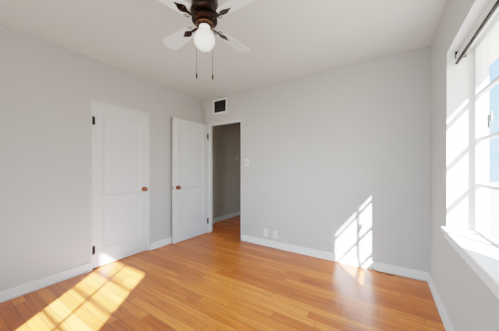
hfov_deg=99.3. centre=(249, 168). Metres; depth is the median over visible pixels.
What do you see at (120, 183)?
closet door
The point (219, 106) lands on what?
air vent
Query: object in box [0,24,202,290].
wall
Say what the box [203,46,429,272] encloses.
wall
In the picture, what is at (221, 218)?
baseboard
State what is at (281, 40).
ceiling
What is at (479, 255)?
window sill
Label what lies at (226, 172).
wall
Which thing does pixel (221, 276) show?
floor
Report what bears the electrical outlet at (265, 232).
attached to the wall at (339, 159)
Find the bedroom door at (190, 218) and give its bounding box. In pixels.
[172,117,208,243]
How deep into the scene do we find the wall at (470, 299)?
1.55 m
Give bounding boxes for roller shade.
[455,0,498,64]
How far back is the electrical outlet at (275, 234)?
3.12 m
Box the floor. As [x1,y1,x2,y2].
[0,215,445,330]
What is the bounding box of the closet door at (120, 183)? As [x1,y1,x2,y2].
[92,102,147,267]
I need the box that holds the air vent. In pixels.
[213,97,226,114]
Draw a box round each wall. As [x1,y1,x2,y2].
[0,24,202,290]
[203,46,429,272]
[212,122,240,218]
[430,0,498,330]
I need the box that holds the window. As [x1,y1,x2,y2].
[469,14,498,248]
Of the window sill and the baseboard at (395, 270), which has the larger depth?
the baseboard at (395, 270)
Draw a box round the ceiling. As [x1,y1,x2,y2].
[0,0,498,99]
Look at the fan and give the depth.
1.46 m
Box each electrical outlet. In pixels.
[264,229,267,236]
[273,230,277,238]
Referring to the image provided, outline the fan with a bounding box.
[157,0,254,79]
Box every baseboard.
[0,237,171,302]
[212,211,240,223]
[241,235,428,281]
[427,273,454,330]
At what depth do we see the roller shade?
1.21 m
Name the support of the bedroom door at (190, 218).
attached to the door frame at (210, 174)
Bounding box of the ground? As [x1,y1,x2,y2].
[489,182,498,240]
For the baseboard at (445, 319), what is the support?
attached to the wall at (470, 299)
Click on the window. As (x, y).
(485, 38)
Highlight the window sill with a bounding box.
[441,226,498,298]
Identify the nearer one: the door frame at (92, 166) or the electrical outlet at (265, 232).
the door frame at (92, 166)
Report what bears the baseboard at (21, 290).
attached to the wall at (50, 92)
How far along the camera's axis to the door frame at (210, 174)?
3.89 m
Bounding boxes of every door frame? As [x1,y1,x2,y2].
[92,101,148,269]
[207,119,240,232]

